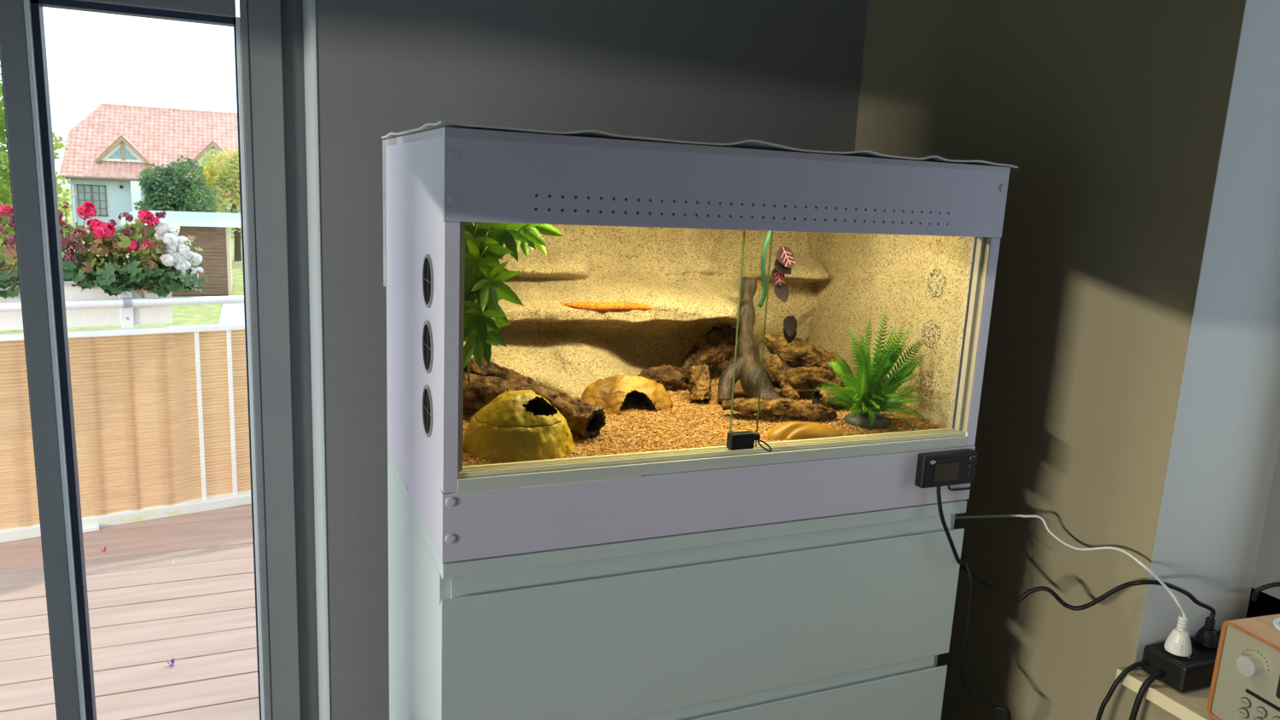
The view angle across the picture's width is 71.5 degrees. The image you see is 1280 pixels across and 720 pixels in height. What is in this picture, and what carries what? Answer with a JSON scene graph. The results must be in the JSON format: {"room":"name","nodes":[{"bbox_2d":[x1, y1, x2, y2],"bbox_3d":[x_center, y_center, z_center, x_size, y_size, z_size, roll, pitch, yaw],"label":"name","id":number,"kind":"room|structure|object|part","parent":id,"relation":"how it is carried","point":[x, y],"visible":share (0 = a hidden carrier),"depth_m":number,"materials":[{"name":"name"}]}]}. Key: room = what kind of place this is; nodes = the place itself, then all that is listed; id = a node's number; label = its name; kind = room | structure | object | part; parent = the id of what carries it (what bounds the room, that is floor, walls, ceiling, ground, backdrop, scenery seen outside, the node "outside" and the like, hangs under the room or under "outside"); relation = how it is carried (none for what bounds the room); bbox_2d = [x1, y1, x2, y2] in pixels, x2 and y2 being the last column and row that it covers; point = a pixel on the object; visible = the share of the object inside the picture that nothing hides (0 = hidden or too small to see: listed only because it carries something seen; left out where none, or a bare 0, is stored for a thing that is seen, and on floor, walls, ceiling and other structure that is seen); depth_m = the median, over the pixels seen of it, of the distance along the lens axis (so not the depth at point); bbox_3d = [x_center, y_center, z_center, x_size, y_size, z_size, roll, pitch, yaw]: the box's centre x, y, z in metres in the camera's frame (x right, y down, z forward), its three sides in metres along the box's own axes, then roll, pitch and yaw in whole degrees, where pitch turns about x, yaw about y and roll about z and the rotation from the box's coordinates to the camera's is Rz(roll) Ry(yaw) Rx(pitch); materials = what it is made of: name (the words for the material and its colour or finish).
{"room":"living room","nodes":[
{"label":"living room","id":0,"kind":"room"},
{"bbox_2d":[315,0,868,719],"bbox_3d":[-0.400,-0.150,1.824,2.330,2.450,0.320,-2,12,-23],"label":"wall","id":1,"kind":"structure","parent":0,"point":[784,72],"depth_m":1.68,"materials":[{"name":"grey paint"}]},
{"bbox_2d":[0,0,319,719],"bbox_3d":[-1.123,0.180,1.754,0.906,1.960,0.098,-2,12,-23],"label":"door","id":2,"kind":"structure","parent":1,"relation":"in","point":[269,35],"depth_m":1.76,"materials":[{"name":"metal"}]},
{"bbox_3d":[-0.925,-0.686,1.634,0.330,0.076,0.060,-2,12,-23],"label":"rail","id":3,"kind":"part","parent":2,"relation":"part of","materials":[{"name":"grey metal"}]},
{"bbox_3d":[-0.729,0.117,1.917,0.042,1.860,0.078,-2,12,-23],"label":"fixed frame","id":4,"kind":"part","parent":2,"relation":"part of","materials":[{"name":"grey metal"}]},
{"bbox_2d":[302,0,330,719],"bbox_3d":[-0.636,0.152,1.758,0.006,1.860,0.271,-2,12,-23],"label":"trim","id":5,"kind":"structure","parent":1,"relation":"attached to","point":[309,6],"depth_m":1.68,"materials":[{"name":"white paint"}]},
{"bbox_2d":[854,0,1245,719],"bbox_3d":[1.355,0.206,0.443,0.380,2.450,3.680,-2,12,-23],"label":"wall","id":6,"kind":"structure","parent":0,"point":[1111,115],"depth_m":1.46,"materials":[{"name":"beige paint"}]},
{"bbox_2d":[954,514,1186,617],"bbox_3d":[0.601,0.303,1.490,0.555,0.110,0.050,13,15,43],"label":"cable","id":7,"kind":"object","parent":6,"relation":"attached to","point":[1050,532],"visible":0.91,"depth_m":1.40,"materials":[{"name":"plastic"}]},
{"bbox_2d":[960,564,1215,619],"bbox_3d":[0.597,0.337,1.447,0.575,0.080,0.167,10,13,34],"label":"power cable","id":8,"kind":"object","parent":6,"relation":"attached to","point":[1213,613],"visible":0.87,"depth_m":1.36,"materials":[{"name":"black rubber"}]},
{"bbox_2d":[1115,666,1214,719],"bbox_3d":[0.981,0.541,1.157,0.275,0.021,0.606,-2,12,-23],"label":"shelf","id":9,"kind":"object","parent":6,"relation":"attached to","point":[1191,705],"depth_m":1.31,"materials":[{"name":"beige wood"}]},
{"bbox_2d":[1140,630,1221,692],"bbox_3d":[0.877,0.459,1.368,0.205,0.048,0.072,-2,12,-21],"label":"power strip","id":10,"kind":"object","parent":9,"relation":"on","point":[1195,672],"visible":0.43,"depth_m":1.32,"materials":[{"name":"black plastic"}]},
{"bbox_2d":[1095,661,1150,719],"bbox_3d":[0.712,0.831,1.437,0.096,0.770,0.037,10,13,33],"label":"power cable","id":11,"kind":"object","parent":10,"relation":"hanging from","point":[1127,670],"visible":1,"depth_m":1.36,"materials":[{"name":"black rubber"}]},
{"bbox_2d":[1128,669,1166,719],"bbox_3d":[0.740,0.839,1.399,0.069,0.770,0.026,4,11,5],"label":"power cable","id":12,"kind":"object","parent":10,"relation":"hanging from","point":[1154,676],"visible":1,"depth_m":1.32,"materials":[{"name":"black rubber"}]},
{"bbox_2d":[1160,644,1194,660],"bbox_3d":[0.808,0.440,1.337,0.045,0.002,0.045,11,14,35],"label":"socket","id":13,"kind":"object","parent":10,"relation":"attached to","point":[1165,655],"depth_m":1.33,"materials":[{"name":"black plastic"}]},
{"bbox_2d":[1163,615,1192,657],"bbox_3d":[0.810,0.410,1.332,0.036,0.056,0.036,11,14,36],"label":"plug","id":14,"kind":"object","parent":10,"relation":"attached to","point":[1178,642],"visible":1,"depth_m":1.32,"materials":[{"name":"plastic"}]},
{"bbox_2d":[1190,637,1217,652],"bbox_3d":[0.869,0.438,1.365,0.045,0.002,0.045,5,11,10],"label":"socket","id":15,"kind":"object","parent":10,"relation":"attached to","point":[1195,648],"depth_m":1.35,"materials":[{"name":"black plastic"}]},
{"bbox_2d":[1193,616,1219,649],"bbox_3d":[0.870,0.415,1.361,0.034,0.041,0.034,11,14,36],"label":"plug","id":16,"kind":"object","parent":10,"relation":"attached to","point":[1207,637],"visible":0.97,"depth_m":1.35,"materials":[{"name":"plastic"}]},
{"bbox_2d":[1206,614,1279,719],"bbox_3d":[0.911,0.451,1.148,0.184,0.151,0.245,-1,12,-17],"label":"radio","id":17,"kind":"object","parent":9,"relation":"on","point":[1245,685],"visible":1,"depth_m":1.20,"materials":[{"name":"plastic"}]},
{"bbox_3d":[0.812,0.407,1.184,0.016,0.027,0.027,-1,12,-17],"label":"knob","id":18,"kind":"part","parent":17,"relation":"part of","materials":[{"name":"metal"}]},
{"bbox_2d":[1273,617,1279,629],"bbox_3d":[0.896,0.364,1.200,0.068,0.002,0.068,-2,12,-23],"label":"knob","id":19,"kind":"object","parent":17,"relation":"attached to","point":[1276,620],"depth_m":1.21,"materials":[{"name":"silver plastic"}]},
{"bbox_2d":[1250,581,1279,601],"bbox_3d":[0.971,0.409,1.326,0.114,0.165,0.022,8,12,23],"label":"power cable","id":20,"kind":"object","parent":9,"relation":"on","point":[1255,593],"visible":1,"depth_m":1.32,"materials":[{"name":"black rubber"}]},
{"bbox_2d":[1133,0,1279,669],"bbox_3d":[0.910,-0.211,1.286,0.254,1.397,0.001,-2,12,-23],"label":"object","id":21,"kind":"structure","parent":6,"relation":"attached to","point":[1225,441],"depth_m":1.32,"materials":[{"name":"paint"}]},
{"bbox_2d":[1245,443,1279,618],"bbox_3d":[1.159,-0.163,1.098,0.050,1.397,0.554,-2,12,-23],"label":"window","id":22,"kind":"structure","parent":6,"relation":"in","point":[1267,569],"depth_m":1.42,"materials":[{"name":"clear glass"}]},
{"bbox_3d":[0.128,1.465,0.346,2.030,0.100,3.980,-2,12,-23],"label":"floor","id":23,"kind":"structure","parent":0,"visible":0},
{"bbox_2d":[387,450,966,719],"bbox_3d":[0.018,0.672,1.514,0.802,0.998,0.474,-2,12,-23],"label":"dresser","id":24,"kind":"object","parent":23,"relation":"on","point":[847,616],"visible":0.8,"depth_m":1.23,"materials":[{"name":"white wood"}]},
{"bbox_3d":[-0.346,0.692,1.371,0.017,0.978,0.453,-2,12,-23],"label":"panel","id":25,"kind":"part","parent":24,"relation":"part of","materials":[{"name":"white wood"}]},
{"bbox_2d":[381,120,1018,563],"bbox_3d":[0.057,-0.068,1.368,0.817,0.511,0.481,-2,12,-23],"label":"terrarium","id":26,"kind":"object","parent":24,"relation":"on","point":[674,228],"visible":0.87,"depth_m":1.21,"materials":[{"name":"grey metal"}]},
{"bbox_3d":[-0.308,-0.052,1.222,0.016,0.500,0.462,-2,12,-23],"label":"panel","id":27,"kind":"part","parent":26,"relation":"part of","materials":[{"name":"grey metal"}]},
{"bbox_2d":[421,384,432,437],"bbox_3d":[-0.264,0.064,1.104,0.002,0.065,0.065,-2,12,-23],"label":"vent","id":28,"kind":"object","parent":26,"relation":"attached to","point":[427,390],"depth_m":1.11,"materials":[{"name":"black plastic"}]},
{"bbox_2d":[422,320,433,373],"bbox_3d":[-0.260,-0.016,1.089,0.002,0.065,0.065,-2,12,-23],"label":"vent","id":29,"kind":"object","parent":26,"relation":"attached to","point":[427,326],"depth_m":1.09,"materials":[{"name":"black plastic"}]},
{"bbox_2d":[422,254,433,308],"bbox_3d":[-0.256,-0.095,1.073,0.002,0.065,0.065,-2,12,-23],"label":"vent","id":30,"kind":"object","parent":26,"relation":"attached to","point":[427,259],"depth_m":1.07,"materials":[{"name":"black plastic"}]},
{"bbox_3d":[-0.215,0.000,1.010,0.016,0.312,0.012,-2,12,-23],"label":"frame post","id":31,"kind":"part","parent":26,"relation":"part of","materials":[{"name":"grey metal"}]},
{"bbox_2d":[463,221,564,385],"bbox_3d":[-0.172,-0.100,1.123,0.085,0.263,0.191,8,12,25],"label":"vine","id":32,"kind":"object","parent":26,"relation":"hanging from","point":[484,274],"visible":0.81,"depth_m":1.08,"materials":[{"name":"green plant"}]},
{"bbox_3d":[-0.174,-0.100,1.119,0.097,0.263,0.018,-3,13,-29],"label":"stem","id":33,"kind":"part","parent":32,"relation":"part of","materials":[{"name":"green plant"}]},
{"bbox_2d":[560,302,651,309],"bbox_3d":[-0.044,-0.086,1.413,0.189,0.014,0.023,-1,12,-19],"label":"snake","id":34,"kind":"object","parent":26,"relation":"on","point":[584,305],"visible":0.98,"depth_m":1.41},
{"bbox_3d":[-0.023,-0.017,1.102,0.408,0.294,0.003,-2,12,-23],"label":"glass pane","id":35,"kind":"part","parent":26,"relation":"part of","materials":[{"name":"clear glass"}]},
{"bbox_3d":[0.069,-0.313,1.320,0.817,0.012,0.481,-2,12,-23],"label":"lid","id":36,"kind":"part","parent":26,"relation":"part of","materials":[{"name":"grey metal"}]},
{"bbox_2d":[462,368,947,466],"bbox_3d":[0.050,0.114,1.395,0.767,0.107,0.402,-2,12,-23],"label":"bedding","id":37,"kind":"object","parent":26,"relation":"on","point":[637,428],"visible":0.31,"depth_m":1.31,"materials":[{"name":"brown wood"}]},
{"bbox_2d":[463,357,538,385],"bbox_3d":[-0.244,0.023,1.332,0.199,0.067,0.058,2,11,-2],"label":"cork slab","id":38,"kind":"object","parent":37,"relation":"on","point":[493,369],"visible":0.22,"depth_m":1.31,"materials":[{"name":"brown wood"}]},
{"bbox_2d":[462,389,574,463],"bbox_3d":[-0.155,0.082,1.155,0.150,0.087,0.124,-2,12,-23],"label":"reptile hide","id":39,"kind":"object","parent":37,"relation":"on","point":[515,426],"visible":0.99,"depth_m":1.12,"materials":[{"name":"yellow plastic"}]},
{"bbox_3d":[-0.155,0.080,1.155,0.150,0.083,0.124,-2,12,-23],"label":"lid","id":40,"kind":"part","parent":39,"relation":"part of","materials":[{"name":"yellow stone"}]},
{"bbox_2d":[463,372,605,437],"bbox_3d":[-0.181,0.058,1.250,0.276,0.075,0.076,5,11,13],"label":"log","id":41,"kind":"object","parent":37,"relation":"on","point":[584,419],"visible":0.5,"depth_m":1.23,"materials":[{"name":"brown wood"}]},
{"bbox_2d":[580,374,673,415],"bbox_3d":[-0.021,0.050,1.362,0.150,0.060,0.099,-1,12,-18],"label":"reptile cave","id":42,"kind":"object","parent":37,"relation":"on","point":[611,392],"visible":0.9,"depth_m":1.34,"materials":[{"name":"stone"}]},
{"bbox_2d":[637,364,690,391],"bbox_3d":[0.040,0.031,1.477,0.090,0.050,0.046,2,11,-2],"label":"bark piece","id":43,"kind":"object","parent":37,"relation":"on","point":[672,378],"visible":0.67,"depth_m":1.46,"materials":[{"name":"brown wood"}]},
{"bbox_2d":[687,364,711,402],"bbox_3d":[0.096,0.040,1.418,0.038,0.062,0.062,4,11,5],"label":"rock","id":44,"kind":"object","parent":37,"relation":"on","point":[700,381],"visible":1,"depth_m":1.41,"materials":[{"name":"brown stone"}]},
{"bbox_2d":[680,324,738,375],"bbox_3d":[0.132,-0.015,1.564,0.131,0.098,0.039,-2,12,-23],"label":"bark piece","id":45,"kind":"object","parent":37,"relation":"on","point":[718,346],"visible":0.7,"depth_m":1.55,"materials":[{"name":"brown wood"}]},
{"bbox_2d":[717,277,799,405],"bbox_3d":[0.173,-0.020,1.438,0.126,0.215,0.170,-2,12,-23],"label":"driftwood","id":46,"kind":"object","parent":37,"relation":"on","point":[748,364],"visible":0.77,"depth_m":1.42,"materials":[{"name":"brown wood"}]},
{"bbox_2d":[721,397,837,420],"bbox_3d":[0.216,0.075,1.359,0.184,0.036,0.039,1,11,-11],"label":"log","id":47,"kind":"object","parent":37,"relation":"on","point":[770,407],"visible":0.98,"depth_m":1.35,"materials":[{"name":"brown wood"}]},
{"bbox_2d":[767,421,843,441],"bbox_3d":[0.240,0.104,1.287,0.123,0.035,0.052,-2,12,-23],"label":"ramp","id":48,"kind":"object","parent":37,"relation":"on","point":[788,431],"visible":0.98,"depth_m":1.27,"materials":[{"name":"plastic"}]},
{"bbox_2d":[770,366,854,391],"bbox_3d":[0.285,0.030,1.478,0.159,0.041,0.050,0,11,-16],"label":"log","id":49,"kind":"object","parent":37,"relation":"on","point":[800,378],"visible":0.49,"depth_m":1.46,"materials":[{"name":"brown wood"}]},
{"bbox_2d":[761,331,841,372],"bbox_3d":[0.275,-0.006,1.505,0.144,0.076,0.058,3,11,2],"label":"log","id":50,"kind":"object","parent":49,"relation":"on","point":[797,353],"visible":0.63,"depth_m":1.49,"materials":[{"name":"brown wood"}]},
{"bbox_2d":[811,386,855,408],"bbox_3d":[0.319,0.059,1.437,0.084,0.037,0.045,-2,12,-23],"label":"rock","id":51,"kind":"object","parent":37,"relation":"on","point":[818,398],"visible":0.49,"depth_m":1.42,"materials":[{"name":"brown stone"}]},
{"bbox_2d":[813,308,927,430],"bbox_3d":[0.344,0.015,1.342,0.248,0.183,0.120,-3,12,-27],"label":"fern","id":52,"kind":"object","parent":37,"relation":"on","point":[871,398],"visible":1,"depth_m":1.35,"materials":[{"name":"green plant"}]},
{"bbox_3d":[0.374,0.093,1.347,0.083,0.030,0.027,9,13,29],"label":"stem","id":53,"kind":"part","parent":52,"relation":"part of","materials":[{"name":"green plant"}]},
{"bbox_3d":[0.135,0.183,1.201,0.802,0.085,0.012,-2,12,-23],"label":"panel","id":54,"kind":"part","parent":26,"relation":"part of","materials":[{"name":"grey metal"}]},
{"bbox_3d":[0.139,0.134,1.190,0.767,0.016,0.006,-2,12,-23],"label":"trim","id":55,"kind":"part","parent":26,"relation":"part of","materials":[{"name":"grey plastic"}]},
{"bbox_3d":[0.155,-0.214,1.124,0.802,0.100,0.012,-2,12,-23],"label":"panel","id":56,"kind":"part","parent":26,"relation":"part of","materials":[{"name":"grey metal"}]},
{"bbox_2d":[726,430,772,452],"bbox_3d":[0.146,0.110,1.182,0.065,0.029,0.014,-2,12,-23],"label":"lock","id":57,"kind":"object","parent":26,"relation":"attached to","point":[743,439],"visible":1,"depth_m":1.17,"materials":[{"name":"black plastic"}]},
{"bbox_2d":[757,230,797,343],"bbox_3d":[0.222,-0.133,1.384,0.074,0.215,0.031,1,11,-10],"label":"hanging plant","id":58,"kind":"object","parent":26,"relation":"hanging from","point":[784,262],"visible":0.9,"depth_m":1.38,"materials":[{"name":"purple plant"}]},
{"bbox_3d":[0.195,-0.161,1.377,0.016,0.161,0.024,3,11,0],"label":"stem","id":59,"kind":"part","parent":58,"relation":"part of","materials":[{"name":"green plant"}]},
{"bbox_3d":[0.310,-0.026,1.236,0.401,0.294,0.003,-2,12,-23],"label":"glass pane","id":60,"kind":"part","parent":26,"relation":"part of","materials":[{"name":"clear glass"}]},
{"bbox_2d":[914,448,977,488],"bbox_3d":[0.455,0.161,1.318,0.100,0.050,0.019,-2,12,-23],"label":"thermostat","id":61,"kind":"object","parent":26,"relation":"attached to","point":[957,467],"visible":1,"depth_m":1.31,"materials":[{"name":"black plastic"}]},
{"bbox_2d":[948,484,972,490],"bbox_3d":[0.456,0.176,1.486,0.058,0.046,0.324,1,11,-11],"label":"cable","id":62,"kind":"object","parent":61,"relation":"attached to","point":[971,486],"visible":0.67,"depth_m":1.35,"materials":[{"name":"black rubber"}]},
{"bbox_2d":[936,486,1011,719],"bbox_3d":[0.543,0.683,1.477,0.275,1.028,0.088,-8,15,-43],"label":"power cable","id":63,"kind":"object","parent":61,"relation":"hanging from","point":[960,561],"visible":1,"depth_m":1.40,"materials":[{"name":"black rubber"}]},
{"bbox_3d":[0.504,-0.025,1.319,0.016,0.312,0.012,-2,12,-23],"label":"frame post","id":64,"kind":"part","parent":26,"relation":"part of","materials":[{"name":"grey metal"}]},
{"bbox_3d":[0.124,0.373,1.243,0.802,0.209,0.020,-2,12,-23],"label":"drawer","id":65,"kind":"part","parent":24,"relation":"part of","materials":[{"name":"white wood"}]},
{"bbox_3d":[0.113,0.600,1.287,0.802,0.209,0.020,-2,12,-23],"label":"drawer","id":66,"kind":"part","parent":24,"relation":"part of","materials":[{"name":"white wood"}]},
{"bbox_3d":[0.373,0.667,1.680,0.017,0.978,0.453,-2,12,-23],"label":"panel","id":67,"kind":"part","parent":24,"relation":"part of","materials":[{"name":"white wood"}]},
{"label":"outside","id":68,"kind":"structure","parent":0,"visible":0},
{"bbox_2d":[0,504,259,719],"bbox_3d":[-1.954,0.905,2.954,5.500,0.201,2.480,-2,12,-23],"label":"deck","id":69,"kind":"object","parent":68,"point":[148,610],"visible":0.12,"depth_m":2.85,"materials":[{"name":"wood"}]},
{"bbox_2d":[0,280,251,543],"bbox_3d":[-2.333,0.202,3.364,4.800,0.985,0.112,-5,14,-35],"label":"balcony railing","id":70,"kind":"object","parent":69,"relation":"on","point":[160,414],"visible":0.39,"depth_m":3.59,"materials":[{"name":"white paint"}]},
{"bbox_2d":[0,204,16,246],"bbox_3d":[-2.500,-0.390,3.247,0.560,0.358,0.261,-6,14,-37],"label":"geranium","id":71,"kind":"object","parent":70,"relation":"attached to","point":[8,209],"visible":0.4,"depth_m":3.30,"materials":[{"name":"pink plant"}]},
{"bbox_2d":[0,278,20,302],"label":"planter","id":72,"kind":"object","parent":70,"relation":"hanging from","point":[9,299],"depth_m":3.31,"materials":[{"name":"beige plastic"}]},
{"bbox_2d":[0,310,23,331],"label":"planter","id":73,"kind":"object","parent":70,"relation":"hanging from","point":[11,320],"depth_m":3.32,"materials":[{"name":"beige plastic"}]},
{"bbox_2d":[64,280,119,300],"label":"planter","id":74,"kind":"object","parent":70,"relation":"hanging from","point":[72,293],"depth_m":3.44,"materials":[{"name":"beige plastic"}]},
{"bbox_2d":[0,201,128,299],"bbox_3d":[-2.227,-0.427,3.434,0.458,0.370,0.267,-5,13,-35],"label":"geranium","id":75,"kind":"object","parent":74,"relation":"in","point":[107,275],"visible":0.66,"depth_m":3.43,"materials":[{"name":"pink plant"}]},
{"bbox_3d":[-2.227,-0.414,3.453,0.222,0.263,0.083,-2,12,-23],"label":"stem","id":76,"kind":"part","parent":75,"relation":"part of","materials":[{"name":"plant"}]},
{"bbox_2d":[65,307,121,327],"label":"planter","id":77,"kind":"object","parent":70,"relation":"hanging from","point":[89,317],"depth_m":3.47,"materials":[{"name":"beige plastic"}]},
{"bbox_3d":[-2.317,-0.199,3.290,4.800,0.032,0.032,-5,14,-35],"label":"rail","id":78,"kind":"part","parent":70,"relation":"part of","materials":[{"name":"white metal"}]},
{"bbox_3d":[-2.327,-0.086,3.318,4.800,0.023,0.040,-5,14,-35],"label":"rail","id":79,"kind":"part","parent":70,"relation":"part of","materials":[{"name":"white metal"}]},
{"bbox_3d":[-2.036,-0.220,3.524,0.044,0.190,0.012,-5,14,-35],"label":"post","id":80,"kind":"part","parent":70,"relation":"part of","materials":[{"name":"white metal"}]},
{"bbox_2d":[131,282,171,298],"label":"planter","id":81,"kind":"object","parent":70,"relation":"hanging from","point":[135,294],"depth_m":3.56,"materials":[{"name":"beige plastic"}]},
{"bbox_2d":[78,209,176,297],"bbox_3d":[-2.051,-0.421,3.567,0.346,0.364,0.277,-2,12,-23],"label":"geranium","id":82,"kind":"object","parent":81,"relation":"in","point":[127,237],"visible":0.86,"depth_m":3.53,"materials":[{"name":"green plant"}]},
{"bbox_3d":[-2.040,-0.420,3.592,0.177,0.237,0.094,-2,12,-23],"label":"stem","id":83,"kind":"part","parent":82,"relation":"part of","materials":[{"name":"green plant"}]},
{"bbox_2d":[132,220,208,297],"bbox_3d":[-1.930,-0.421,3.656,0.270,0.305,0.280,-2,12,-23],"label":"geranium","id":84,"kind":"object","parent":81,"relation":"in","point":[189,276],"visible":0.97,"depth_m":3.61,"materials":[{"name":"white plant"}]},
{"bbox_3d":[-1.948,-0.394,3.674,0.175,0.166,0.065,-4,13,-32],"label":"stem","id":85,"kind":"part","parent":84,"relation":"part of","materials":[{"name":"plant"}]},
{"bbox_2d":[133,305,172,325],"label":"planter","id":86,"kind":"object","parent":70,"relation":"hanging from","point":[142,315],"depth_m":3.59,"materials":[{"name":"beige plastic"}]},
{"bbox_2d":[166,658,174,666],"bbox_3d":[-1.377,0.889,2.609,0.022,0.017,0.023,-2,12,-23],"label":"fallen leaves","id":87,"kind":"object","parent":69,"relation":"on","point":[172,660],"visible":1,"depth_m":2.61,"materials":[{"name":"purple plant"}]},
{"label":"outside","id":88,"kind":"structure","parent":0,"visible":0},
{"bbox_2d":[0,186,244,334],"bbox_3d":[-32.083,-11.622,74.235,120.000,0.200,158.800,-2,12,-23],"label":"ground","id":89,"kind":"structure","parent":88,"point":[192,314],"depth_m":26.36,"materials":[{"name":"green plant"}]},
{"bbox_2d":[0,64,76,258],"bbox_3d":[-16.290,-3.977,20.898,5.118,6.735,3.462,-2,12,-23],"label":"tree","id":90,"kind":"object","parent":89,"relation":"on","point":[5,196],"visible":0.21,"depth_m":21.18,"materials":[{"name":"green plant"}]},
{"bbox_2d":[57,103,241,236],"bbox_3d":[-27.300,-12.271,58.105,16.900,7.700,9.100,-2,12,-23],"label":"house","id":91,"kind":"structure","parent":89,"relation":"on","point":[105,156],"depth_m":53.75,"materials":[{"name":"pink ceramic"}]},
{"bbox_3d":[-32.203,-9.388,52.286,1.380,1.700,0.020,-2,12,-23],"label":"pane","id":92,"kind":"part","parent":91,"relation":"part of","materials":[{"name":"glass"}]},
{"bbox_3d":[-31.010,-12.252,52.471,0.680,0.700,0.040,-2,12,-23],"label":"pane","id":93,"kind":"part","parent":91,"relation":"part of","materials":[{"name":"glass"}]},
{"bbox_3d":[-30.220,-12.279,52.810,0.640,0.700,0.040,-2,12,-23],"label":"pane","id":94,"kind":"part","parent":91,"relation":"part of","materials":[{"name":"glass"}]},
{"bbox_2d":[133,155,221,212],"bbox_3d":[-18.719,-5.974,36.102,3.243,4.606,2.584,-2,12,-23],"label":"bush","id":95,"kind":"object","parent":89,"relation":"on","point":[183,194],"visible":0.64,"depth_m":35.53,"materials":[{"name":"green plant"}]},
{"bbox_2d":[120,209,241,296],"bbox_3d":[-15.393,-3.651,30.245,3.440,2.600,3.590,-2,12,-23],"label":"garden shed","id":96,"kind":"object","parent":89,"relation":"on","point":[212,230],"visible":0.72,"depth_m":29.24,"materials":[{"name":"wood"}]},
{"bbox_3d":[-15.442,-3.555,30.266,2.660,2.400,2.950,-2,12,-23],"label":"frame","id":97,"kind":"part","parent":96,"relation":"part of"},
{"bbox_3d":[-13.625,-3.305,29.440,0.090,2.400,0.080,-2,12,-23],"label":"corner post","id":98,"kind":"part","parent":96,"relation":"part of","materials":[{"name":"white wood"}]},
{"bbox_2d":[191,147,241,261],"bbox_3d":[-18.037,-7.197,40.577,4.512,5.355,2.717,-2,12,-23],"label":"tree","id":99,"kind":"object","parent":89,"relation":"on","point":[229,186],"visible":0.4,"depth_m":39.62,"materials":[{"name":"green plant"}]},
{"bbox_2d":[218,302,244,324],"bbox_3d":[-8.602,-0.259,21.314,2.950,0.020,19.200,-2,12,-23],"label":"path","id":100,"kind":"structure","parent":89,"relation":"on","point":[230,313],"depth_m":25.97,"materials":[{"name":"white concrete"}]}
]}

